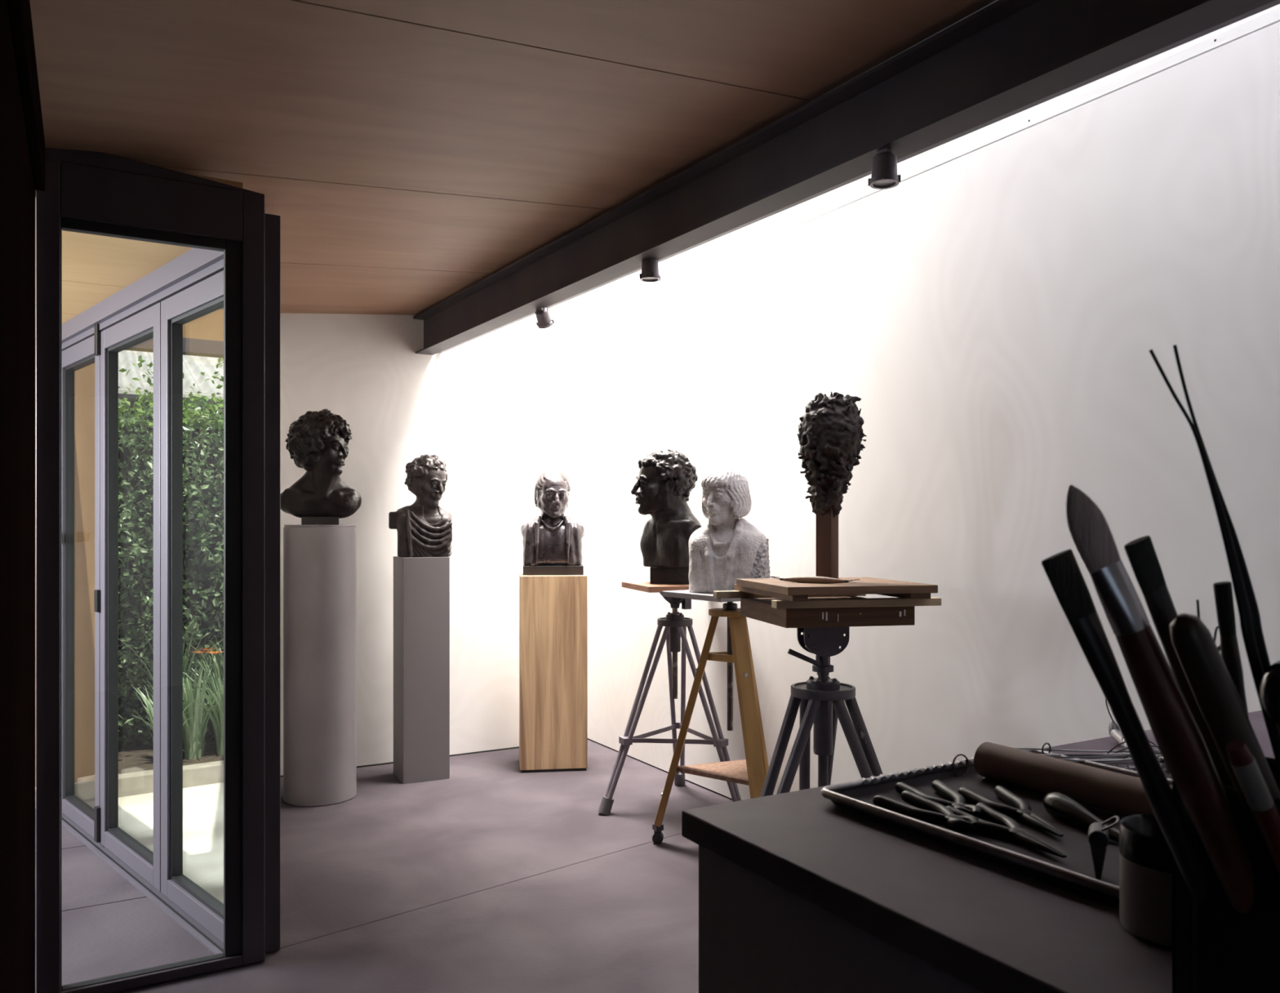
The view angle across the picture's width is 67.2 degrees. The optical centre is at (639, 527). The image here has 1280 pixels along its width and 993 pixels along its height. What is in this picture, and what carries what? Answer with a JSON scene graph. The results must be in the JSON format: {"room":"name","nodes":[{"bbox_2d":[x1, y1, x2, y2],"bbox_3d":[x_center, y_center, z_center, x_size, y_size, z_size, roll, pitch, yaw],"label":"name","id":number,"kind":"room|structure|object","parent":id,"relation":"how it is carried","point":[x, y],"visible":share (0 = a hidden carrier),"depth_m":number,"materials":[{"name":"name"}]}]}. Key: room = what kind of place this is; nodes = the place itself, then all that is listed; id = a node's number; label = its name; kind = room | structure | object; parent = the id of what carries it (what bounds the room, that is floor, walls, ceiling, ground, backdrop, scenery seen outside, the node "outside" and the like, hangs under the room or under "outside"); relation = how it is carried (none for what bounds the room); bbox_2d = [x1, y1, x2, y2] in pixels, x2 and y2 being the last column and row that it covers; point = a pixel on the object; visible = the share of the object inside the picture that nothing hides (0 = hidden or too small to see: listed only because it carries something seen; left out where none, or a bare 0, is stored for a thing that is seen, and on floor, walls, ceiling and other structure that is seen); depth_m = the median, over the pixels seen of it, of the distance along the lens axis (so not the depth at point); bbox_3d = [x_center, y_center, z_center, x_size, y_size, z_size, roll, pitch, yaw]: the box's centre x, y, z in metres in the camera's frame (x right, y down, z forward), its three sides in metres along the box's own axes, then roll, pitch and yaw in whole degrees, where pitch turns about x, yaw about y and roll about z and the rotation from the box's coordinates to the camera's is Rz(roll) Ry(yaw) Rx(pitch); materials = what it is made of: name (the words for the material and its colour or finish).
{"room":"art studio","nodes":[
{"label":"art studio","id":0,"kind":"room"},
{"bbox_2d":[0,0,35,992],"bbox_3d":[-0.254,0.090,0.102,0.102,2.420,5.630,0,0,-30],"label":"wall","id":1,"kind":"structure","parent":0,"point":[17,188],"depth_m":1.89,"materials":[{"name":"black paint"}]},
{"bbox_2d":[6,0,44,191],"bbox_3d":[-0.947,-0.965,1.434,0.023,0.130,2.630,0,0,-30],"label":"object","id":2,"kind":"structure","parent":1,"relation":"attached to","point":[19,11],"depth_m":1.99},
{"bbox_2d":[35,158,242,336],"bbox_3d":[-2.945,-0.963,3.221,2.705,0.134,2.480,0,0,-30],"label":"ceiling","id":3,"kind":"structure","parent":0,"point":[95,268],"depth_m":3.26,"materials":[{"name":"brown wood"}]},
{"bbox_2d":[35,291,589,786],"bbox_3d":[-1.558,-0.650,5.272,2.994,3.900,0.100,0,0,-30],"label":"wall","id":4,"kind":"structure","parent":0,"point":[504,407],"depth_m":5.47,"materials":[{"name":"white paint"}]},
{"bbox_2d":[62,813,223,954],"bbox_3d":[-1.953,1.296,3.678,0.085,0.007,2.160,0,0,-44],"label":"trim","id":5,"kind":"structure","parent":4,"relation":"attached to","point":[172,914],"depth_m":3.43,"materials":[{"name":"grey metal"}]},
{"bbox_2d":[124,306,223,358],"bbox_3d":[-2.426,-1.143,4.811,0.990,0.515,0.100,0,0,-30],"label":"trim","id":6,"kind":"structure","parent":4,"relation":"attached to","point":[194,347],"depth_m":4.87,"materials":[{"name":"grey metal"}]},
{"bbox_2d":[182,308,223,341],"bbox_3d":[-2.429,-1.038,4.815,0.990,0.165,0.090,0,0,-30],"label":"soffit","id":7,"kind":"structure","parent":4,"relation":"attached to","point":[210,326],"depth_m":4.90,"materials":[{"name":"brown wood"}]},
{"bbox_2d":[280,746,519,777],"bbox_3d":[-1.120,1.297,5.493,1.814,0.006,0.054,0,0,-30],"label":"baseboard","id":8,"kind":"structure","parent":4,"relation":"attached to","point":[517,746],"depth_m":5.53,"materials":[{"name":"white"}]},
{"bbox_2d":[439,0,1279,353],"bbox_3d":[0.996,-0.996,2.127,0.025,0.012,7.905,0,0,-33],"label":"trim","id":9,"kind":"structure","parent":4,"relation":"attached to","point":[1275,2],"depth_m":2.37,"materials":[{"name":"grey metal"}]},
{"bbox_2d":[808,0,998,102],"bbox_3d":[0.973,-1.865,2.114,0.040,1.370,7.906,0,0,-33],"label":"trim","id":10,"kind":"structure","parent":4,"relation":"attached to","point":[996,0],"depth_m":2.42,"materials":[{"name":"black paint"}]},
{"bbox_2d":[35,737,733,992],"bbox_3d":[-0.463,1.340,1.407,5.000,0.080,8.100,0,0,-30],"label":"floor","id":11,"kind":"structure","parent":0,"point":[492,876],"depth_m":3.43,"materials":[{"name":"concrete"}]},
{"bbox_2d":[283,524,356,806],"bbox_3d":[-1.546,0.642,4.660,0.336,1.316,0.336,0,0,-30],"label":"plinth","id":12,"kind":"object","parent":11,"relation":"on","point":[320,561],"visible":0.97,"depth_m":4.51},
{"bbox_2d":[280,408,361,524],"bbox_3d":[-1.548,-0.298,4.673,0.325,0.564,0.298,0,0,25],"label":"bust","id":13,"kind":"object","parent":12,"relation":"on","point":[317,442],"visible":0.99,"depth_m":4.60,"materials":[{"name":"brown metal"}]},
{"bbox_2d":[393,555,449,783],"bbox_3d":[-1.149,0.725,5.054,0.240,1.150,0.240,0,0,-26],"label":"plinth","id":14,"kind":"object","parent":11,"relation":"on","point":[421,584],"visible":0.86,"depth_m":4.95,"materials":[{"name":"grey"}]},
{"bbox_2d":[388,453,452,556],"bbox_3d":[-1.153,-0.119,5.062,0.328,0.538,0.238,0,0,-13],"label":"bust","id":15,"kind":"object","parent":14,"relation":"on","point":[424,529],"visible":0.99,"depth_m":4.99,"materials":[{"name":"brown metal"}]},
{"bbox_2d":[519,573,587,772],"bbox_3d":[-0.480,0.777,5.284,0.358,1.046,0.300,0,0,-8],"label":"plinth","id":16,"kind":"object","parent":11,"relation":"on","point":[553,608],"visible":0.9,"depth_m":5.14,"materials":[{"name":"brown wood"}]},
{"bbox_2d":[520,468,584,575],"bbox_3d":[-0.478,-0.034,5.260,0.352,0.577,0.259,0,0,-5],"label":"bust","id":17,"kind":"object","parent":16,"relation":"on","point":[552,541],"visible":1,"depth_m":5.19,"materials":[{"name":"brown metal"}]},
{"bbox_2d":[597,591,741,814],"bbox_3d":[0.110,0.796,4.473,0.624,1.020,0.674,0,0,-30],"label":"stand","id":18,"kind":"object","parent":11,"relation":"on","point":[675,623],"visible":0.88,"depth_m":4.45,"materials":[{"name":"metal"}]},
{"bbox_2d":[621,581,688,592],"bbox_3d":[0.184,0.272,4.516,0.440,0.027,0.420,0,0,-18],"label":"board","id":19,"kind":"object","parent":18,"relation":"on","point":[645,586],"visible":0.47,"depth_m":4.32,"materials":[{"name":"brown wood"}]},
{"bbox_2d":[631,448,702,583],"bbox_3d":[0.150,-0.056,4.505,0.354,0.628,0.268,0,0,26],"label":"bust","id":20,"kind":"object","parent":19,"relation":"on","point":[666,478],"visible":0.98,"depth_m":4.42,"materials":[{"name":"brown metal"}]},
{"bbox_2d":[652,601,768,844],"bbox_3d":[0.411,0.791,3.900,0.564,1.018,0.534,0,0,-30],"label":"wooden stand","id":21,"kind":"object","parent":11,"relation":"on","point":[752,771],"visible":0.7,"depth_m":3.90,"materials":[{"name":"brown wood"}]},
{"bbox_2d":[662,589,740,601],"bbox_3d":[0.359,0.271,3.929,0.385,0.022,0.385,0,0,-34],"label":"board","id":22,"kind":"object","parent":21,"relation":"on","point":[674,593],"visible":0.37,"depth_m":3.81,"materials":[{"name":"grey wood"}]},
{"bbox_2d":[688,465,770,593],"bbox_3d":[0.357,0.003,3.892,0.351,0.516,0.221,0,0,20],"label":"bust","id":23,"kind":"object","parent":22,"relation":"on","point":[728,548],"visible":0.88,"depth_m":3.83,"materials":[{"name":"stone"}]},
{"bbox_2d":[675,759,748,785],"bbox_3d":[0.404,0.991,3.905,0.402,0.018,0.378,0,0,-30],"label":"shelf","id":24,"kind":"object","parent":21,"relation":"attached to","point":[735,771],"depth_m":3.91,"materials":[{"name":"brown wood"}]},
{"bbox_2d":[760,626,883,796],"bbox_3d":[0.529,0.809,3.090,0.644,0.999,0.712,0,0,-30],"label":"stand","id":25,"kind":"object","parent":11,"relation":"on","point":[820,700],"visible":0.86,"depth_m":3.10,"materials":[{"name":"metal"}]},
{"bbox_2d":[740,595,914,627],"bbox_3d":[0.609,0.275,3.204,0.430,0.062,0.441,0,0,-13],"label":"modeling stand top","id":26,"kind":"object","parent":25,"relation":"on","point":[761,609],"visible":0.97,"depth_m":3.00,"materials":[{"name":"brown wood"}]},
{"bbox_2d":[713,590,866,598],"bbox_3d":[0.535,0.232,3.424,0.560,0.024,0.045,0,0,-12],"label":"batten","id":27,"kind":"object","parent":26,"relation":"on","point":[717,593],"visible":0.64,"depth_m":3.36,"materials":[{"name":"brown wood"}]},
{"bbox_2d":[734,584,808,601],"bbox_3d":[0.420,0.210,3.158,0.050,0.020,0.560,0,0,-12],"label":"strip","id":28,"kind":"object","parent":27,"relation":"on","point":[789,597],"visible":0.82,"depth_m":3.02,"materials":[{"name":"brown wood"}]},
{"bbox_2d":[736,577,937,595],"bbox_3d":[0.626,0.188,3.152,0.490,0.025,0.490,0,0,-13],"label":"board","id":29,"kind":"object","parent":27,"relation":"on","point":[864,585],"visible":0.96,"depth_m":2.95,"materials":[{"name":"brown wood"}]},
{"bbox_2d":[769,575,859,583],"bbox_3d":[0.551,0.164,3.056,0.305,0.023,0.028,0,0,35],"label":"tool","id":30,"kind":"object","parent":29,"relation":"on","point":[806,579],"visible":1,"depth_m":3.04,"materials":[{"name":"brown wood"}]},
{"bbox_2d":[796,391,866,578],"bbox_3d":[0.636,-0.139,3.203,0.222,0.626,0.231,0,0,0],"label":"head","id":31,"kind":"object","parent":29,"relation":"on","point":[830,435],"visible":1,"depth_m":3.15},
{"bbox_2d":[875,592,930,599],"bbox_3d":[0.808,0.210,3.254,0.070,0.020,0.560,0,0,-12],"label":"strip","id":32,"kind":"object","parent":27,"relation":"on","point":[926,595],"visible":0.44,"depth_m":2.99,"materials":[{"name":"brown wood"}]},
{"bbox_2d":[771,596,941,608],"bbox_3d":[0.676,0.232,2.994,0.550,0.024,0.045,0,0,-13],"label":"batten","id":33,"kind":"object","parent":26,"relation":"on","point":[934,601],"visible":1,"depth_m":2.97,"materials":[{"name":"brown wood"}]},
{"bbox_2d":[681,710,1274,992],"bbox_3d":[1.302,0.851,1.239,1.847,0.897,1.750,0,0,-30],"label":"workbench","id":34,"kind":"object","parent":11,"relation":"on","point":[801,891],"depth_m":1.25,"materials":[{"name":"grey"}]},
{"bbox_2d":[820,749,1172,902],"bbox_3d":[0.662,0.435,1.492,0.554,0.028,0.548,0,0,-32],"label":"metal tray","id":35,"kind":"object","parent":34,"relation":"on","point":[1076,870],"visible":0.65,"depth_m":1.42,"materials":[{"name":"metal"}]},
{"bbox_2d":[872,790,979,831],"bbox_3d":[0.444,0.434,1.472,0.078,0.021,0.179,0,0,-28],"label":"pliers","id":36,"kind":"object","parent":35,"relation":"on","point":[928,811],"visible":0.96,"depth_m":1.46,"materials":[{"name":"metal"}]},
{"bbox_2d":[894,779,982,817],"bbox_3d":[0.487,0.435,1.541,0.087,0.021,0.179,0,0,-12],"label":"pliers","id":37,"kind":"object","parent":35,"relation":"in","point":[957,800],"visible":0.68,"depth_m":1.54,"materials":[{"name":"metal"}]},
{"bbox_2d":[951,753,969,776],"bbox_3d":[0.577,0.428,1.736,0.041,0.042,0.009,0,0,-30],"label":"ring","id":38,"kind":"object","parent":35,"relation":"in","point":[966,760],"visible":1,"depth_m":1.74,"materials":[{"name":"grey metal"}]},
{"bbox_2d":[946,802,1066,857],"bbox_3d":[0.532,0.436,1.386,0.078,0.020,0.218,0,0,-18],"label":"pliers","id":39,"kind":"object","parent":35,"relation":"on","point":[1000,825],"visible":0.92,"depth_m":1.38,"materials":[{"name":"metal"}]},
{"bbox_2d":[957,785,1063,836],"bbox_3d":[0.581,0.436,1.483,0.084,0.020,0.228,0,0,-9],"label":"pliers","id":40,"kind":"object","parent":35,"relation":"on","point":[1020,810],"visible":0.93,"depth_m":1.49,"materials":[{"name":"metal"}]},
{"bbox_2d":[973,742,1172,816],"bbox_3d":[0.730,0.412,1.523,0.062,0.062,0.458,0,0,-30],"label":"roll","id":41,"kind":"object","parent":35,"relation":"on","point":[1117,793],"visible":0.56,"depth_m":1.55,"materials":[{"name":"brown leather"}]},
{"bbox_2d":[1042,791,1119,843],"bbox_3d":[0.673,0.428,1.358,0.039,0.039,0.308,0,0,-13],"label":"tool","id":42,"kind":"object","parent":35,"relation":"in","point":[1060,806],"visible":0.7,"depth_m":1.44,"materials":[{"name":"black"}]},
{"bbox_2d":[1088,815,1119,879],"bbox_3d":[0.591,0.406,1.228,0.036,0.078,0.042,0,0,26],"label":"clip","id":43,"kind":"object","parent":35,"relation":"in","point":[1098,832],"visible":0.98,"depth_m":1.21,"materials":[{"name":"black metal"}]},
{"bbox_2d":[1105,697,1128,750],"bbox_3d":[0.957,0.406,1.867,0.066,0.116,0.396,0,0,20],"label":"tool","id":44,"kind":"object","parent":34,"relation":"on","point":[1115,733],"visible":0.4,"depth_m":2.01,"materials":[{"name":"silver metal"}]},
{"bbox_2d":[1106,736,1162,771],"bbox_3d":[0.916,0.419,1.800,0.092,0.057,0.217,0,0,37],"label":"wire tangle","id":45,"kind":"object","parent":34,"relation":"on","point":[1122,738],"visible":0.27,"depth_m":1.81,"materials":[{"name":"grey metal"}]},
{"bbox_2d":[1119,813,1172,946],"bbox_3d":[0.594,0.392,1.072,0.110,0.116,0.110,0,0,-30],"label":"mug","id":46,"kind":"object","parent":34,"relation":"on","point":[1145,855],"visible":0.43,"depth_m":1.05,"materials":[{"name":"grey ceramic"}]},
{"bbox_2d":[1155,753,1164,763],"bbox_3d":[0.988,0.439,1.863,0.022,0.016,0.145,0,0,-12],"label":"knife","id":47,"kind":"object","parent":34,"relation":"on","point":[1161,757],"visible":0.04,"depth_m":1.82,"materials":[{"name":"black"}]},
{"bbox_2d":[1169,755,1279,992],"bbox_3d":[0.611,0.342,0.893,0.159,0.215,0.159,0,0,-30],"label":"holder","id":48,"kind":"object","parent":34,"relation":"on","point":[1217,948],"visible":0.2,"depth_m":0.88,"materials":[{"name":"black"}]},
{"bbox_2d":[1041,548,1206,902],"bbox_3d":[0.476,0.230,0.901,0.201,0.421,0.024,0,0,-5],"label":"paintbrush","id":49,"kind":"object","parent":48,"relation":"in","point":[1063,571],"visible":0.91,"depth_m":0.90,"materials":[{"name":"grey wood"}]},
{"bbox_2d":[1066,484,1253,913],"bbox_3d":[0.493,0.202,0.868,0.224,0.481,0.037,0,0,-8],"label":"paintbrush","id":50,"kind":"object","parent":48,"relation":"in","point":[1180,742],"visible":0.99,"depth_m":0.85,"materials":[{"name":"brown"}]},
{"bbox_2d":[1124,535,1235,787],"bbox_3d":[0.544,0.224,0.907,0.210,0.434,0.025,0,0,-14],"label":"paintbrush","id":51,"kind":"object","parent":48,"relation":"in","point":[1140,552],"visible":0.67,"depth_m":0.88,"materials":[{"name":"grey wood"}]},
{"bbox_2d":[1195,599,1199,617],"bbox_3d":[0.571,0.256,0.963,0.006,0.365,0.056,0,0,6],"label":"rod","id":52,"kind":"object","parent":48,"relation":"in","point":[1197,600],"visible":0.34,"depth_m":0.99,"materials":[{"name":"black metal"}]},
{"bbox_2d":[1148,344,1279,775],"bbox_3d":[0.572,0.136,0.888,0.213,0.608,0.020,0,0,-9],"label":"tool","id":53,"kind":"object","parent":48,"relation":"in","point":[1247,606],"visible":0.97,"depth_m":0.88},
{"bbox_2d":[1213,626,1220,651],"bbox_3d":[0.587,0.269,0.959,0.024,0.340,0.038,0,0,-30],"label":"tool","id":54,"kind":"object","parent":48,"relation":"in","point":[1216,627],"visible":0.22,"depth_m":0.97,"materials":[{"name":"black metal"}]},
{"bbox_2d":[1168,613,1279,834],"bbox_3d":[0.560,0.259,0.856,0.195,0.369,0.033,0,0,-11],"label":"handle","id":55,"kind":"object","parent":48,"relation":"in","point":[1215,694],"visible":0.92,"depth_m":0.83,"materials":[{"name":"brown plastic"}]},
{"bbox_2d":[1213,581,1248,717],"bbox_3d":[0.586,0.245,0.934,0.081,0.388,0.021,0,0,-30],"label":"paintbrush","id":56,"kind":"object","parent":48,"relation":"in","point":[1223,591],"visible":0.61,"depth_m":0.92,"materials":[{"name":"brown wood"}]},
{"bbox_2d":[1226,740,1279,874],"bbox_3d":[0.564,0.310,0.822,0.157,0.265,0.019,0,0,-18],"label":"tool","id":57,"kind":"object","parent":48,"relation":"in","point":[1246,769],"visible":1,"depth_m":0.80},
{"bbox_2d":[1259,659,1279,724],"bbox_3d":[0.625,0.279,0.873,0.148,0.324,0.040,0,0,-16],"label":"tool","id":58,"kind":"object","parent":48,"relation":"in","point":[1269,686],"visible":1,"depth_m":0.85,"materials":[{"name":"black"}]},
{"bbox_2d":[29,0,995,315],"bbox_3d":[0.074,-1.134,1.654,2.237,0.234,8.046,0,0,-30],"label":"ceiling","id":59,"kind":"structure","parent":0,"point":[407,153],"depth_m":2.50,"materials":[{"name":"brown wood"}]},
{"bbox_2d":[413,0,1275,355],"bbox_3d":[0.916,-1.078,2.081,0.114,0.204,7.910,0,0,-33],"label":"beam","id":60,"kind":"structure","parent":59,"relation":"attached to","point":[1006,56],"depth_m":2.60,"materials":[{"name":"metal"}]},
{"bbox_2d":[534,307,554,328],"bbox_3d":[-0.434,-0.946,4.320,0.080,0.110,0.098,0,0,35],"label":"spotlight","id":61,"kind":"object","parent":60,"relation":"attached to","point":[544,318],"visible":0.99,"depth_m":4.29,"materials":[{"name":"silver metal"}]},
{"bbox_2d":[639,258,661,282],"bbox_3d":[0.037,-0.955,3.517,0.075,0.098,0.075,0,0,8],"label":"spotlight","id":62,"kind":"object","parent":60,"relation":"attached to","point":[650,267],"visible":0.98,"depth_m":3.49,"materials":[{"name":"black metal"}]},
{"bbox_2d":[867,147,900,189],"bbox_3d":[0.632,-0.938,2.492,0.075,0.098,0.075,0,0,-41],"label":"spotlight","id":63,"kind":"object","parent":60,"relation":"attached to","point":[884,175],"visible":1,"depth_m":2.47,"materials":[{"name":"black metal"}]},
{"bbox_2d":[587,4,1279,799],"bbox_3d":[1.689,-0.654,2.527,0.100,3.892,7.897,0,0,-30],"label":"wall","id":64,"kind":"structure","parent":0,"point":[994,313],"depth_m":3.32,"materials":[{"name":"white paint"}]},
{"bbox_3d":[-1.580,0.081,4.004,0.403,2.438,2.277,0,0,-30],"label":"wall","id":65,"kind":"structure","parent":0,"visible":0},
{"bbox_2d":[62,335,100,842],"bbox_3d":[-2.418,0.241,4.152,0.087,2.073,0.652,0,0,-44],"label":"door","id":66,"kind":"structure","parent":65,"relation":"in","point":[80,355],"depth_m":4.33,"materials":[{"name":"grey metal"}]},
{"bbox_2d":[93,302,160,891],"bbox_3d":[-1.930,0.224,3.671,0.750,2.108,0.065,0,0,45],"label":"door","id":67,"kind":"structure","parent":65,"relation":"in","point":[144,325],"depth_m":3.86,"materials":[{"name":"grey metal"}]},
{"bbox_2d":[62,247,223,351],"bbox_3d":[-1.954,0.202,3.698,0.100,2.196,2.190,0,0,-44],"label":"trim","id":68,"kind":"structure","parent":65,"relation":"attached to","point":[195,265],"depth_m":3.44,"materials":[{"name":"grey metal"}]},
{"bbox_2d":[35,146,264,992],"bbox_3d":[-1.387,0.122,2.761,0.581,2.348,0.050,0,0,-30],"label":"door","id":69,"kind":"structure","parent":65,"relation":"in","point":[84,198],"depth_m":2.76,"materials":[{"name":"black metal"}]},
{"bbox_2d":[160,270,223,942],"bbox_3d":[-1.431,0.241,3.155,0.050,2.073,0.671,0,0,-44],"label":"door","id":70,"kind":"structure","parent":65,"relation":"in","point":[206,296],"depth_m":3.34,"materials":[{"name":"grey metal"}]},
{"bbox_2d":[264,213,280,952],"bbox_3d":[-1.144,0.168,2.962,0.066,2.256,0.045,0,0,-30],"label":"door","id":71,"kind":"structure","parent":65,"relation":"in","point":[272,222],"depth_m":2.95,"materials":[{"name":"black metal"}]},
{"label":"outside","id":72,"kind":"structure","parent":0,"visible":0},
{"bbox_2d":[85,782,223,903],"bbox_3d":[-1.907,1.342,4.019,2.500,0.076,2.630,0,0,-30],"label":"ground","id":73,"kind":"structure","parent":72,"point":[202,805],"depth_m":4.18,"materials":[{"name":"beige concrete"}]},
{"bbox_2d":[35,760,223,808],"bbox_3d":[-2.315,1.260,4.869,1.900,0.100,0.090,0,0,-36],"label":"kerb","id":74,"kind":"object","parent":73,"relation":"on","point":[140,782],"visible":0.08,"depth_m":4.74,"materials":[{"name":"concrete"}]},
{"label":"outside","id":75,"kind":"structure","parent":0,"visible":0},
{"bbox_2d":[118,719,223,773],"bbox_3d":[-2.755,1.272,5.643,1.850,0.095,1.870,0,0,-30],"label":"bed","id":76,"kind":"object","parent":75,"point":[139,757],"depth_m":5.20,"materials":[{"name":"soil"}]},
{"bbox_2d":[132,678,201,741],"bbox_3d":[-2.475,1.015,5.044,0.332,0.437,0.372,0,0,-30],"label":"daylily","id":77,"kind":"object","parent":76,"relation":"on","point":[149,710],"visible":0.18,"depth_m":5.04,"materials":[{"name":"green plant"}]},
{"bbox_2d":[118,624,223,748],"bbox_3d":[-2.546,0.884,5.288,0.556,0.699,0.505,0,0,9],"label":"daylily","id":78,"kind":"object","parent":76,"relation":"on","point":[188,653],"visible":0.18,"depth_m":5.25,"materials":[{"name":"green plant"}]},
{"bbox_2d":[147,653,223,759],"bbox_3d":[-2.370,0.945,5.140,0.411,0.579,0.477,0,0,-15],"label":"daylily","id":79,"kind":"object","parent":76,"relation":"on","point":[194,730],"visible":0.77,"depth_m":5.10,"materials":[{"name":"green plant"}]},
{"bbox_2d":[182,647,223,755],"bbox_3d":[-2.257,0.948,5.205,0.523,0.571,0.454,0,0,24],"label":"daylily","id":80,"kind":"object","parent":76,"relation":"on","point":[217,720],"visible":0.42,"depth_m":5.18,"materials":[{"name":"green plant"}]},
{"bbox_2d":[198,647,214,649],"bbox_3d":[-2.393,0.671,5.340,0.104,0.012,0.081,0,0,-30],"label":"flower","id":81,"kind":"object","parent":80,"relation":"on","point":[204,648],"depth_m":5.35,"materials":[{"name":"orange plant"}]},
{"bbox_2d":[182,626,223,692],"bbox_3d":[-2.321,0.839,5.507,0.660,0.790,0.653,0,0,-30],"label":"daylily","id":82,"kind":"object","parent":76,"relation":"on","point":[220,661],"visible":0.09,"depth_m":5.43,"materials":[{"name":"green plant"}]},
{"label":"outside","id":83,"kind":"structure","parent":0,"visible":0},
{"bbox_3d":[-10.539,1.350,20.333,14.000,0.140,34.240,0,0,-30],"label":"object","id":84,"kind":"structure","parent":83,"visible":0},
{"bbox_2d":[118,355,223,746],"bbox_3d":[-2.699,0.156,5.707,2.903,2.285,1.451,0,0,-30],"label":"hedge","id":85,"kind":"object","parent":84,"relation":"on","point":[202,431],"visible":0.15,"depth_m":5.66,"materials":[{"name":"green plant"}]},
{"bbox_2d":[118,350,223,413],"bbox_3d":[-5.029,-0.522,10.164,7.413,3.645,3.776,0,0,-30],"label":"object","id":86,"kind":"structure","parent":84,"relation":"on","point":[193,366],"depth_m":9.38,"materials":[{"name":"beige"}]},
{"bbox_2d":[132,357,223,411],"bbox_3d":[-3.190,-0.298,7.692,1.558,3.163,0.962,0,0,-30],"label":"climbing shrub","id":87,"kind":"object","parent":84,"relation":"on","point":[220,359],"visible":0.02,"depth_m":7.30,"materials":[{"name":"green plant"}]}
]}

